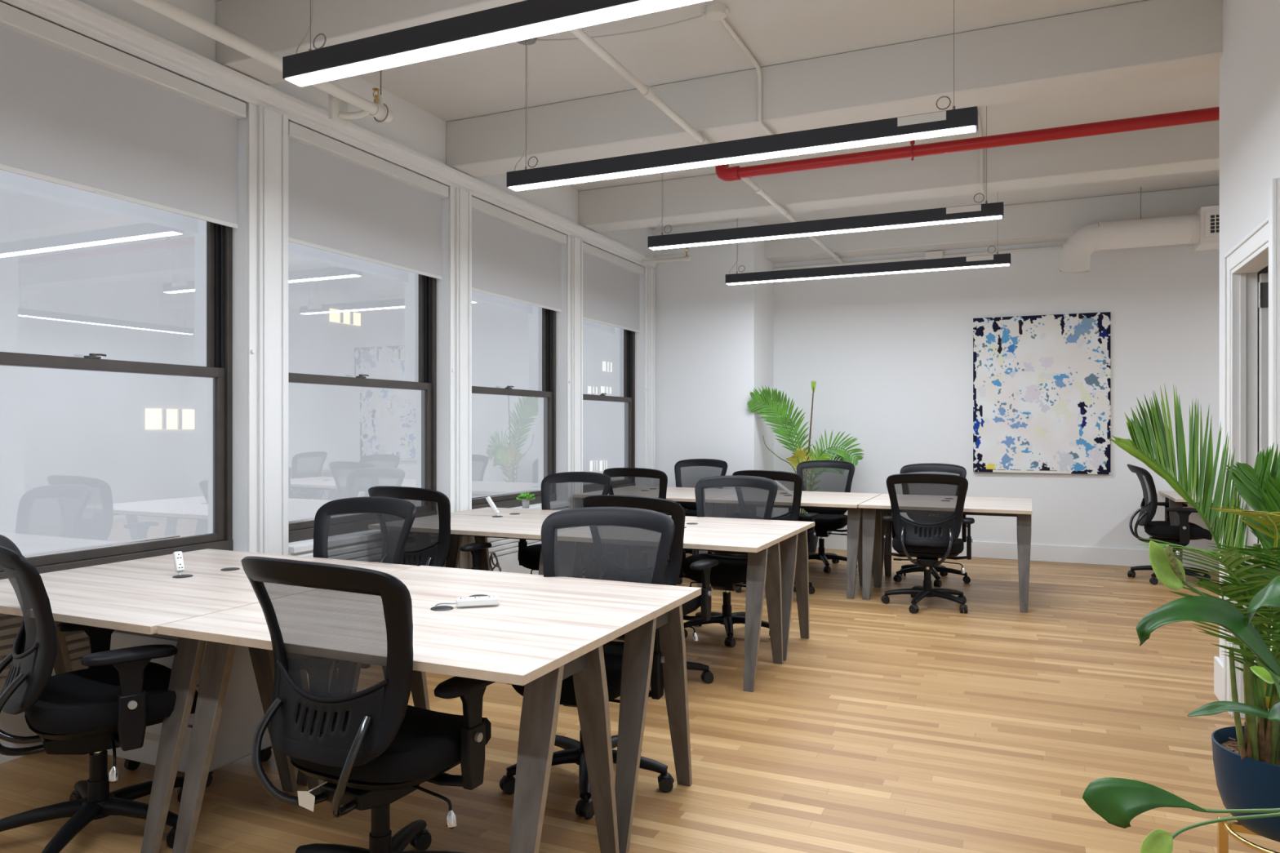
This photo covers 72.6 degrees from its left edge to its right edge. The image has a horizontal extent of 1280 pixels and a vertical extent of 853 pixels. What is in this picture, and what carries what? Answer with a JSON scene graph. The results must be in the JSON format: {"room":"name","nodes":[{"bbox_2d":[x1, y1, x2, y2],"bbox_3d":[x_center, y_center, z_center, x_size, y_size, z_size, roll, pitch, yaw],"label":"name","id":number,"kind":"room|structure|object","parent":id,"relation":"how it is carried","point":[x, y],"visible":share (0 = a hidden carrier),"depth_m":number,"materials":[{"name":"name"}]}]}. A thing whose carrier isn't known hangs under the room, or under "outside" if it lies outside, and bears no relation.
{"room":"open-plan office","nodes":[
{"label":"open-plan office","id":0,"kind":"room"},
{"bbox_2d":[0,0,653,555],"bbox_3d":[-2.140,-0.410,4.792,0.240,3.520,12.200,0,0,24],"label":"wall","id":1,"kind":"structure","parent":0,"point":[411,126],"depth_m":5.76,"materials":[{"name":"white paint"}]},
{"bbox_2d":[0,613,90,764],"bbox_3d":[-2.369,1.012,3.935,0.038,0.676,1.466,0,0,24],"label":"radiator cover","id":2,"kind":"object","parent":1,"relation":"attached to","point":[77,642],"visible":0.02,"depth_m":3.54,"materials":[{"name":"white paint"}]},
{"bbox_2d":[0,221,233,579],"bbox_3d":[-2.538,-0.535,4.011,0.120,2.410,1.490,0,0,24],"label":"window","id":3,"kind":"structure","parent":1,"relation":"in","point":[219,367],"depth_m":4.61,"materials":[{"name":"brown metal"}]},
{"bbox_2d":[0,1,246,228],"bbox_3d":[-2.424,-1.380,3.960,0.090,0.668,1.466,0,0,24],"label":"roller shade","id":4,"kind":"object","parent":1,"relation":"attached to","point":[78,111],"visible":1,"depth_m":3.97,"materials":[{"name":"white fabric"}]},
{"bbox_2d":[248,102,288,555],"bbox_3d":[-2.010,-0.185,4.739,0.040,3.070,0.270,0,0,24],"label":"pilaster","id":5,"kind":"object","parent":1,"relation":"attached to","point":[268,129],"visible":0.69,"depth_m":4.71,"materials":[{"name":"white paint"}]},
{"bbox_2d":[0,0,657,269],"bbox_3d":[-2.159,-1.775,4.378,0.062,0.110,11.430,0,0,24],"label":"crown molding","id":6,"kind":"structure","parent":1,"relation":"attached to","point":[78,16],"depth_m":4.75,"materials":[{"name":"white paint"}]},
{"bbox_2d":[288,274,436,542],"bbox_3d":[-1.820,-0.535,5.618,0.120,2.410,1.490,0,0,24],"label":"window","id":7,"kind":"structure","parent":1,"relation":"in","point":[300,531],"depth_m":6.24,"materials":[{"name":"brown metal"}]},
{"bbox_2d":[288,542,446,567],"bbox_3d":[-1.650,1.012,5.542,0.038,0.676,1.466,0,0,24],"label":"radiator cover","id":8,"kind":"object","parent":1,"relation":"attached to","point":[303,550],"visible":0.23,"depth_m":4.94,"materials":[{"name":"white metal"}]},
{"bbox_2d":[288,542,313,553],"bbox_3d":[-1.650,0.692,5.542,0.038,0.036,1.466,0,0,24],"label":"shelf","id":9,"kind":"object","parent":8,"relation":"attached to","point":[308,548],"depth_m":4.93,"materials":[{"name":"white paint"}]},
{"bbox_2d":[288,120,448,279],"bbox_3d":[-1.706,-1.380,5.567,0.090,0.668,1.466,0,0,24],"label":"roller shade","id":10,"kind":"object","parent":1,"relation":"attached to","point":[344,199],"visible":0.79,"depth_m":5.46,"materials":[{"name":"white fabric"}]},
{"bbox_2d":[449,186,471,569],"bbox_3d":[-1.295,-0.185,6.339,0.040,3.070,0.255,0,0,24],"label":"pilaster","id":11,"kind":"object","parent":1,"relation":"attached to","point":[460,201],"visible":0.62,"depth_m":6.30,"materials":[{"name":"white paint"}]},
{"bbox_2d":[471,506,542,574],"bbox_3d":[-0.940,1.012,7.130,0.038,0.676,1.456,0,0,24],"label":"radiator cover","id":12,"kind":"object","parent":1,"relation":"attached to","point":[506,550],"visible":0.09,"depth_m":6.88,"materials":[{"name":"white metal"}]},
{"bbox_2d":[526,506,542,509],"bbox_3d":[-0.940,0.692,7.130,0.038,0.036,1.456,0,0,24],"label":"shelf","id":13,"kind":"object","parent":12,"relation":"attached to","point":[538,507],"depth_m":7.26,"materials":[{"name":"white paint"}]},
{"bbox_2d":[471,307,555,509],"bbox_3d":[-1.109,-0.535,7.206,0.120,2.410,1.480,0,0,24],"label":"window","id":14,"kind":"structure","parent":1,"relation":"in","point":[548,393],"depth_m":7.82,"materials":[{"name":"brown metal"}]},
{"bbox_2d":[471,196,566,311],"bbox_3d":[-0.995,-1.367,7.155,0.090,0.693,1.456,0,0,24],"label":"roller shade","id":15,"kind":"object","parent":1,"relation":"attached to","point":[517,258],"visible":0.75,"depth_m":7.08,"materials":[{"name":"white fabric"}]},
{"bbox_2d":[567,235,582,471],"bbox_3d":[-0.582,-0.185,7.931,0.040,3.070,0.275,0,0,24],"label":"pilaster","id":16,"kind":"object","parent":1,"relation":"attached to","point":[575,245],"visible":0.69,"depth_m":7.87,"materials":[{"name":"white paint"}]},
{"bbox_2d":[582,328,635,467],"bbox_3d":[-0.399,-0.535,8.794,0.120,2.410,1.450,0,0,24],"label":"window","id":17,"kind":"structure","parent":1,"relation":"in","point":[628,398],"depth_m":9.41,"materials":[{"name":"brown metal"}]},
{"bbox_2d":[582,242,644,333],"bbox_3d":[-0.285,-1.360,8.743,0.090,0.708,1.426,0,0,24],"label":"roller shade","id":18,"kind":"object","parent":1,"relation":"attached to","point":[611,282],"visible":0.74,"depth_m":8.71,"materials":[{"name":"white fabric"}]},
{"bbox_2d":[644,266,654,469],"bbox_3d":[0.115,-0.185,9.490,0.040,3.070,0.240,0,0,24],"label":"pilaster","id":19,"kind":"object","parent":1,"relation":"attached to","point":[649,273],"visible":0.64,"depth_m":9.44,"materials":[{"name":"white paint"}]},
{"bbox_2d":[640,253,691,264],"bbox_3d":[0.263,-1.770,9.172,0.570,0.095,0.054,0,0,24],"label":"ceiling pipe","id":20,"kind":"object","parent":1,"relation":"attached to","point":[688,258],"visible":0.91,"depth_m":9.15,"materials":[{"name":"white metal"}]},
{"bbox_2d":[521,498,529,508],"bbox_3d":[-0.854,0.574,6.507,0.064,0.070,0.064,0,0,24],"label":"flower pot","id":21,"kind":"object","parent":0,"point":[525,502],"depth_m":6.48,"materials":[{"name":"white ceramic"}]},
{"bbox_2d":[0,548,1279,852],"bbox_3d":[1.571,1.410,3.132,8.490,0.120,12.400,0,0,24],"label":"floor","id":22,"kind":"structure","parent":0,"point":[937,728],"depth_m":3.66,"materials":[{"name":"brown wood"}]},
{"bbox_2d":[0,534,198,852],"bbox_3d":[-1.793,0.843,2.864,0.656,1.014,0.669,0,0,-40],"label":"office chair","id":23,"kind":"object","parent":22,"relation":"on","point":[110,704],"visible":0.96,"depth_m":2.70,"materials":[{"name":"black plastic"}]},
{"bbox_2d":[106,630,271,787],"bbox_3d":[-1.767,1.065,3.447,0.520,0.569,0.390,0,0,24],"label":"drawer pedestal","id":24,"kind":"object","parent":22,"relation":"on","point":[242,712],"visible":0.27,"depth_m":3.31,"materials":[{"name":"grey"}]},
{"bbox_2d":[0,548,417,852],"bbox_3d":[-1.825,0.931,3.500,1.296,0.837,1.270,0,0,24],"label":"desk","id":25,"kind":"object","parent":22,"relation":"on","point":[139,596],"depth_m":3.11,"materials":[{"name":"laminate"}]},
{"bbox_2d":[312,496,416,564],"bbox_3d":[-1.354,0.843,3.848,0.669,1.014,0.656,0,0,24],"label":"office chair","id":26,"kind":"object","parent":22,"relation":"on","point":[371,529],"visible":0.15,"depth_m":4.07,"materials":[{"name":"black"}]},
{"bbox_2d":[240,555,495,852],"bbox_3d":[-0.747,0.843,2.476,0.669,1.014,0.656,0,0,27],"label":"office chair","id":27,"kind":"object","parent":22,"relation":"on","point":[341,636],"visible":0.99,"depth_m":2.28,"materials":[{"name":"black plastic"}]},
{"bbox_2d":[157,565,701,852],"bbox_3d":[-0.623,0.964,2.979,1.306,0.771,1.270,0,0,24],"label":"desk","id":28,"kind":"object","parent":22,"relation":"on","point":[542,632],"depth_m":2.73,"materials":[{"name":"laminate"}]},
{"bbox_2d":[368,485,492,570],"bbox_3d":[-1.241,0.843,5.168,0.669,1.014,0.656,0,0,26],"label":"office chair","id":29,"kind":"object","parent":22,"relation":"on","point":[428,541],"visible":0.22,"depth_m":4.92,"materials":[{"name":"black plastic"}]},
{"bbox_2d":[445,496,561,575],"bbox_3d":[-0.856,0.914,5.740,1.236,0.871,1.300,0,0,24],"label":"desk","id":30,"kind":"object","parent":22,"relation":"on","point":[482,523],"depth_m":5.71,"materials":[{"name":"laminate"}]},
{"bbox_2d":[488,552,501,571],"bbox_3d":[-0.673,1.015,4.768,0.492,0.656,0.203,0,0,-15],"label":"cable bundle","id":31,"kind":"object","parent":30,"relation":"hanging from","point":[497,565],"visible":0.17,"depth_m":4.76,"materials":[{"name":"brown"}]},
{"bbox_2d":[515,492,535,508],"bbox_3d":[-0.857,0.550,6.501,0.138,0.118,0.132,0,0,-37],"label":"potted succulent","id":32,"kind":"object","parent":30,"relation":"on","point":[525,497],"visible":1,"depth_m":6.48,"materials":[{"name":"green plant"}]},
{"bbox_2d":[518,471,611,574],"bbox_3d":[-0.544,0.843,6.148,0.669,1.014,0.656,0,0,24],"label":"office chair","id":33,"kind":"object","parent":22,"relation":"on","point":[565,491],"visible":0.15,"depth_m":6.36,"materials":[{"name":"black"}]},
{"bbox_2d":[499,506,675,819],"bbox_3d":[-0.193,0.843,3.323,0.669,1.014,0.656,0,0,18],"label":"office chair","id":34,"kind":"object","parent":22,"relation":"on","point":[615,544],"visible":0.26,"depth_m":3.49,"materials":[{"name":"black"}]},
{"bbox_2d":[603,467,685,584],"bbox_3d":[0.030,0.843,7.370,0.669,1.014,0.656,0,0,22],"label":"office chair","id":35,"kind":"object","parent":22,"relation":"on","point":[636,482],"visible":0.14,"depth_m":7.13,"materials":[{"name":"black"}]},
{"bbox_2d":[582,494,718,684],"bbox_3d":[0.049,0.843,4.525,0.669,1.014,0.656,0,0,27],"label":"office chair","id":36,"kind":"object","parent":22,"relation":"on","point":[673,509],"visible":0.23,"depth_m":4.28,"materials":[{"name":"black plastic"}]},
{"bbox_2d":[608,487,707,586],"bbox_3d":[0.228,0.978,8.125,1.266,0.744,1.260,0,0,24],"label":"desk","id":37,"kind":"object","parent":22,"relation":"on","point":[686,495],"visible":0.03,"depth_m":7.66,"materials":[{"name":"laminate"}]},
{"bbox_2d":[674,458,727,555],"bbox_3d":[0.552,0.843,8.747,0.669,1.014,0.656,0,0,22],"label":"office chair","id":38,"kind":"object","parent":22,"relation":"on","point":[688,473],"visible":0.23,"depth_m":8.97,"materials":[{"name":"black"}]},
{"bbox_2d":[679,475,777,647],"bbox_3d":[0.569,0.843,5.650,0.669,1.014,0.656,0,0,22],"label":"office chair","id":39,"kind":"object","parent":22,"relation":"on","point":[733,496],"visible":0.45,"depth_m":5.77,"materials":[{"name":"black plastic"}]},
{"bbox_2d":[683,515,814,692],"bbox_3d":[0.285,0.978,5.229,1.246,0.744,1.300,0,0,24],"label":"desk","id":40,"kind":"object","parent":22,"relation":"on","point":[777,550],"visible":0.48,"depth_m":4.90,"materials":[{"name":"laminate"}]},
{"bbox_2d":[732,470,819,594],"bbox_3d":[1.072,0.843,6.959,0.669,1.014,0.656,0,0,26],"label":"office chair","id":41,"kind":"object","parent":22,"relation":"on","point":[787,504],"visible":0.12,"depth_m":6.72,"materials":[{"name":"black"}]},
{"bbox_2d":[710,491,881,599],"bbox_3d":[1.380,0.978,7.610,1.241,0.744,1.260,0,0,24],"label":"desk","id":42,"kind":"object","parent":22,"relation":"on","point":[849,501],"visible":0.2,"depth_m":6.97,"materials":[{"name":"laminate"}]},
{"bbox_2d":[746,380,864,552],"bbox_3d":[1.740,0.434,9.135,1.199,1.833,0.380,0,0,14],"label":"potted palm","id":43,"kind":"object","parent":22,"relation":"on","point":[768,407],"visible":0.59,"depth_m":9.10,"materials":[{"name":"green plant"}]},
{"bbox_2d":[807,530,817,552],"bbox_3d":[1.681,1.170,9.150,0.380,0.360,0.380,0,0,24],"label":"pot","id":44,"kind":"object","parent":43,"relation":"on","point":[816,538],"depth_m":9.04,"materials":[{"name":"black"}]},
{"bbox_2d":[796,460,857,573],"bbox_3d":[1.746,0.843,8.355,0.669,1.014,0.656,0,0,22],"label":"office chair","id":45,"kind":"object","parent":22,"relation":"on","point":[828,476],"visible":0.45,"depth_m":8.49,"materials":[{"name":"black"}]},
{"bbox_2d":[880,473,974,613],"bbox_3d":[2.156,0.843,6.540,0.669,1.014,0.656,0,0,20],"label":"office chair","id":46,"kind":"object","parent":22,"relation":"on","point":[922,504],"visible":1,"depth_m":6.36,"materials":[{"name":"black plastic"}]},
{"bbox_2d":[891,462,970,587],"bbox_3d":[2.543,0.843,7.637,0.669,1.014,0.656,0,0,26],"label":"office chair","id":47,"kind":"object","parent":22,"relation":"on","point":[931,468],"visible":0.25,"depth_m":7.72,"materials":[{"name":"black plastic"}]},
{"bbox_2d":[858,493,1031,613],"bbox_3d":[2.515,0.978,7.091,1.236,0.744,1.200,0,0,24],"label":"desk","id":48,"kind":"object","parent":22,"relation":"on","point":[873,527],"visible":0.74,"depth_m":6.84,"materials":[{"name":"laminate"}]},
{"bbox_2d":[1126,464,1212,587],"bbox_3d":[4.633,0.843,7.614,0.656,1.014,0.669,0,0,22],"label":"office chair","id":49,"kind":"object","parent":22,"relation":"on","point":[1186,531],"visible":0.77,"depth_m":7.48,"materials":[{"name":"black plastic"}]},
{"bbox_2d":[1082,540,1279,852],"bbox_3d":[1.229,0.798,1.627,0.580,1.103,0.704,0,0,-25],"label":"potted plant","id":50,"kind":"object","parent":22,"relation":"on","point":[1117,801],"visible":1,"depth_m":1.76,"materials":[{"name":"green plant"}]},
{"bbox_2d":[1158,490,1214,564],"bbox_3d":[5.307,0.980,7.554,1.276,0.740,1.025,0,0,24],"label":"desk","id":51,"kind":"object","parent":22,"relation":"on","point":[1175,500],"visible":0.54,"depth_m":7.65,"materials":[{"name":"laminate"}]},
{"bbox_2d":[1217,813,1278,852],"bbox_3d":[1.798,1.234,2.402,0.316,0.232,0.316,0,0,-24],"label":"plant stand","id":52,"kind":"object","parent":22,"relation":"on","point":[1224,828],"visible":0.58,"depth_m":2.45,"materials":[{"name":"gold metal"}]},
{"bbox_2d":[1109,383,1279,842],"bbox_3d":[1.602,0.506,2.203,0.922,1.225,0.429,0,0,-39],"label":"potted palm","id":53,"kind":"object","parent":52,"relation":"on","point":[1246,757],"visible":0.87,"depth_m":2.23,"materials":[{"name":"green plant"}]},
{"bbox_2d":[1211,725,1279,842],"bbox_3d":[1.798,1.003,2.402,0.370,0.230,0.370,0,0,24],"label":"pot","id":54,"kind":"object","parent":53,"relation":"on","point":[1246,780],"depth_m":2.34,"materials":[{"name":"blue ceramic"}]},
{"bbox_2d":[653,219,773,505],"bbox_3d":[0.828,-0.410,9.725,1.150,3.520,0.770,0,0,24],"label":"wall","id":55,"kind":"structure","parent":0,"point":[714,339],"depth_m":9.37,"materials":[{"name":"white paint"}]},
{"bbox_2d":[213,0,1219,230],"bbox_3d":[1.571,-2.230,3.132,8.490,0.120,12.400,0,0,24],"label":"ceiling","id":56,"kind":"structure","parent":0,"point":[490,80],"depth_m":5.30,"materials":[{"name":"white paint"}]},
{"bbox_2d":[132,0,393,125],"bbox_3d":[-2.791,-1.915,1.960,0.204,0.510,6.500,0,0,24],"label":"ceiling pipe","id":57,"kind":"object","parent":56,"relation":"hanging from","point":[339,97],"visible":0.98,"depth_m":4.12,"materials":[{"name":"white metal"}]},
{"bbox_2d":[372,88,379,102],"bbox_3d":[-1.461,-1.823,4.816,0.041,0.087,0.039,0,0,24],"label":"sprinkler head","id":58,"kind":"object","parent":57,"relation":"on","point":[375,100],"visible":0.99,"depth_m":4.81},
{"bbox_2d":[216,0,525,84],"bbox_3d":[0.023,-2.005,3.627,4.660,0.330,0.300,0,0,24],"label":"beam","id":59,"kind":"structure","parent":56,"relation":"attached to","point":[278,27],"depth_m":4.19,"materials":[{"name":"white paint"}]},
{"bbox_2d":[282,0,708,86],"bbox_3d":[-0.235,-1.748,2.866,2.440,0.845,0.130,0,0,24],"label":"pendant lamp","id":60,"kind":"object","parent":56,"relation":"hanging from","point":[527,19],"visible":1,"depth_m":3.01,"materials":[{"name":"grey metal"}]},
{"bbox_2d":[535,1,774,135],"bbox_3d":[0.137,-1.987,5.168,1.151,0.365,1.234,0,0,24],"label":"conduit","id":61,"kind":"object","parent":56,"relation":"attached to","point":[714,11],"visible":0.96,"depth_m":4.71,"materials":[{"name":"white metal"}]},
{"bbox_2d":[506,0,977,191],"bbox_3d":[0.389,-1.748,4.372,2.440,0.845,0.130,0,0,24],"label":"pendant lamp","id":62,"kind":"object","parent":56,"relation":"hanging from","point":[963,120],"visible":0.91,"depth_m":4.28,"materials":[{"name":"grey metal"}]},
{"bbox_2d":[508,125,975,191],"bbox_3d":[0.389,-1.327,4.372,2.416,0.004,0.078,0,0,24],"label":"diffuser","id":63,"kind":"object","parent":62,"relation":"attached to","point":[933,131],"depth_m":4.28,"materials":[{"name":"white"}]},
{"bbox_2d":[647,106,1004,249],"bbox_3d":[1.187,-1.748,6.009,2.440,0.845,0.130,0,0,24],"label":"pendant lamp","id":64,"kind":"object","parent":56,"relation":"hanging from","point":[993,211],"visible":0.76,"depth_m":5.92,"materials":[{"name":"grey metal"}]},
{"bbox_2d":[648,215,1001,249],"bbox_3d":[1.187,-1.327,6.009,2.416,0.004,0.078,0,0,24],"label":"diffuser","id":65,"kind":"object","parent":64,"relation":"attached to","point":[951,219],"depth_m":5.95,"materials":[{"name":"white"}]},
{"bbox_2d":[446,0,1222,177],"bbox_3d":[2.370,-2.005,4.675,8.090,0.330,0.290,0,0,24],"label":"beam","id":66,"kind":"structure","parent":56,"relation":"attached to","point":[1147,41],"depth_m":5.00,"materials":[{"name":"white paint"}]},
{"bbox_2d":[568,27,843,263],"bbox_3d":[-0.287,-1.805,3.962,0.059,0.070,12.199,0,0,24],"label":"ceiling pipe","id":67,"kind":"object","parent":66,"relation":"attached to","point":[646,91],"visible":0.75,"depth_m":4.84,"materials":[{"name":"white metal"}]},
{"bbox_2d":[725,217,1010,284],"bbox_3d":[1.923,-1.748,7.630,2.440,0.845,0.130,0,0,24],"label":"pendant lamp","id":68,"kind":"object","parent":56,"relation":"hanging from","point":[997,260],"visible":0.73,"depth_m":7.56,"materials":[{"name":"grey metal"}]},
{"bbox_2d":[726,263,1008,284],"bbox_3d":[1.923,-1.327,7.630,2.416,0.004,0.078,0,0,24],"label":"diffuser","id":69,"kind":"object","parent":68,"relation":"attached to","point":[949,266],"depth_m":7.60,"materials":[{"name":"white"}]},
{"bbox_2d":[578,120,1219,232],"bbox_3d":[3.185,-2.005,6.496,8.090,0.330,0.300,0,0,24],"label":"beam","id":70,"kind":"structure","parent":56,"relation":"attached to","point":[1193,147],"depth_m":6.84,"materials":[{"name":"white paint"}]},
{"bbox_2d":[977,106,985,196],"bbox_3d":[2.459,-1.983,6.306,0.024,0.358,1.200,0,0,24],"label":"conduit","id":71,"kind":"object","parent":70,"relation":"attached to","point":[980,131],"visible":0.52,"depth_m":6.57,"materials":[{"name":"white metal"}]},
{"bbox_2d":[715,106,1219,181],"bbox_3d":[3.366,-1.907,4.655,6.256,0.525,0.143,0,0,24],"label":"pipe","id":72,"kind":"object","parent":56,"relation":"hanging from","point":[726,173],"visible":0.75,"depth_m":5.21,"materials":[{"name":"red"}]},
{"bbox_2d":[764,184,1219,263],"bbox_3d":[4.081,-2.005,8.499,8.090,0.330,0.350,0,0,24],"label":"beam","id":73,"kind":"structure","parent":56,"relation":"attached to","point":[1056,220],"depth_m":8.53,"materials":[{"name":"white paint"}]},
{"bbox_2d":[1059,186,1219,272],"bbox_3d":[4.695,-1.805,7.832,1.665,0.730,0.368,0,0,24],"label":"air duct","id":74,"kind":"object","parent":56,"relation":"hanging from","point":[1202,228],"visible":0.8,"depth_m":7.81,"materials":[{"name":"white metal"}]},
{"bbox_2d":[1204,210,1219,237],"bbox_3d":[5.128,-1.750,7.446,0.500,0.220,0.018,0,0,24],"label":"grille","id":75,"kind":"object","parent":74,"relation":"attached to","point":[1211,217],"depth_m":7.53,"materials":[{"name":"white paint"}]},
{"bbox_2d":[773,240,1219,552],"bbox_3d":[4.223,-0.410,8.693,8.190,3.520,0.120,0,0,24],"label":"wall","id":76,"kind":"structure","parent":0,"point":[889,357],"depth_m":8.97,"materials":[{"name":"white paint"}]},
{"bbox_2d":[773,245,1062,270],"bbox_3d":[2.935,-1.770,9.170,3.130,0.120,0.058,0,0,24],"label":"conduit","id":77,"kind":"object","parent":76,"relation":"attached to","point":[937,254],"visible":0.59,"depth_m":9.10,"materials":[{"name":"white metal"}]},
{"bbox_2d":[816,533,1219,571],"bbox_3d":[4.674,1.265,8.416,6.940,0.170,0.018,0,0,24],"label":"baseboard","id":78,"kind":"structure","parent":76,"relation":"attached to","point":[980,549],"depth_m":8.62,"materials":[{"name":"white paint"}]},
{"bbox_2d":[973,311,1111,474],"bbox_3d":[3.995,-0.323,8.699,1.245,1.575,0.036,0,0,24],"label":"painting","id":79,"kind":"object","parent":76,"relation":"attached to","point":[1042,384],"visible":1,"depth_m":8.68,"materials":[{"name":"paint"}]},
{"bbox_2d":[1219,0,1279,662],"bbox_3d":[1.357,-0.410,0.806,0.080,3.520,7.780,0,0,24],"label":"wall","id":80,"kind":"structure","parent":0,"point":[1250,59],"depth_m":3.86,"materials":[{"name":"white paint"}]},
{"bbox_2d":[1213,656,1223,701],"bbox_3d":[2.857,1.255,4.282,0.020,0.190,0.250,0,0,24],"label":"baseboard","id":81,"kind":"structure","parent":80,"relation":"attached to","point":[1218,664],"depth_m":4.29,"materials":[{"name":"white paint"}]},
{"bbox_2d":[1268,177,1279,650],"bbox_3d":[2.390,0.215,3.274,0.050,2.270,0.130,0,0,24],"label":"trim","id":82,"kind":"structure","parent":80,"relation":"attached to","point":[1274,187],"depth_m":3.22,"materials":[{"name":"white paint"}]},
{"bbox_2d":[1257,265,1268,543],"bbox_3d":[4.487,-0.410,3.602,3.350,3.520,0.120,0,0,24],"label":"door frame","id":83,"kind":"structure","parent":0,"point":[1265,270],"depth_m":4.21,"materials":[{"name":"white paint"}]},
{"bbox_3d":[2.018,-0.410,0.445,1.320,3.520,7.660,0,0,24],"label":"wall","id":84,"kind":"structure","parent":0,"visible":0},
{"bbox_2d":[1223,215,1268,718],"bbox_3d":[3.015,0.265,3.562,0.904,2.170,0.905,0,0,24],"label":"door frame","id":85,"kind":"structure","parent":84,"relation":"in","point":[1243,295],"depth_m":4.03,"materials":[{"name":"white paint"}]},
{"label":"outside","id":86,"kind":"structure","parent":0,"visible":0},
{"bbox_2d":[0,169,624,557],"bbox_3d":[-6.255,-5.650,15.944,0.560,30.000,38.000,0,0,24],"label":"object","id":87,"kind":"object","parent":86,"point":[88,458],"visible":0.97,"depth_m":13.44,"materials":[{"name":"grey"}]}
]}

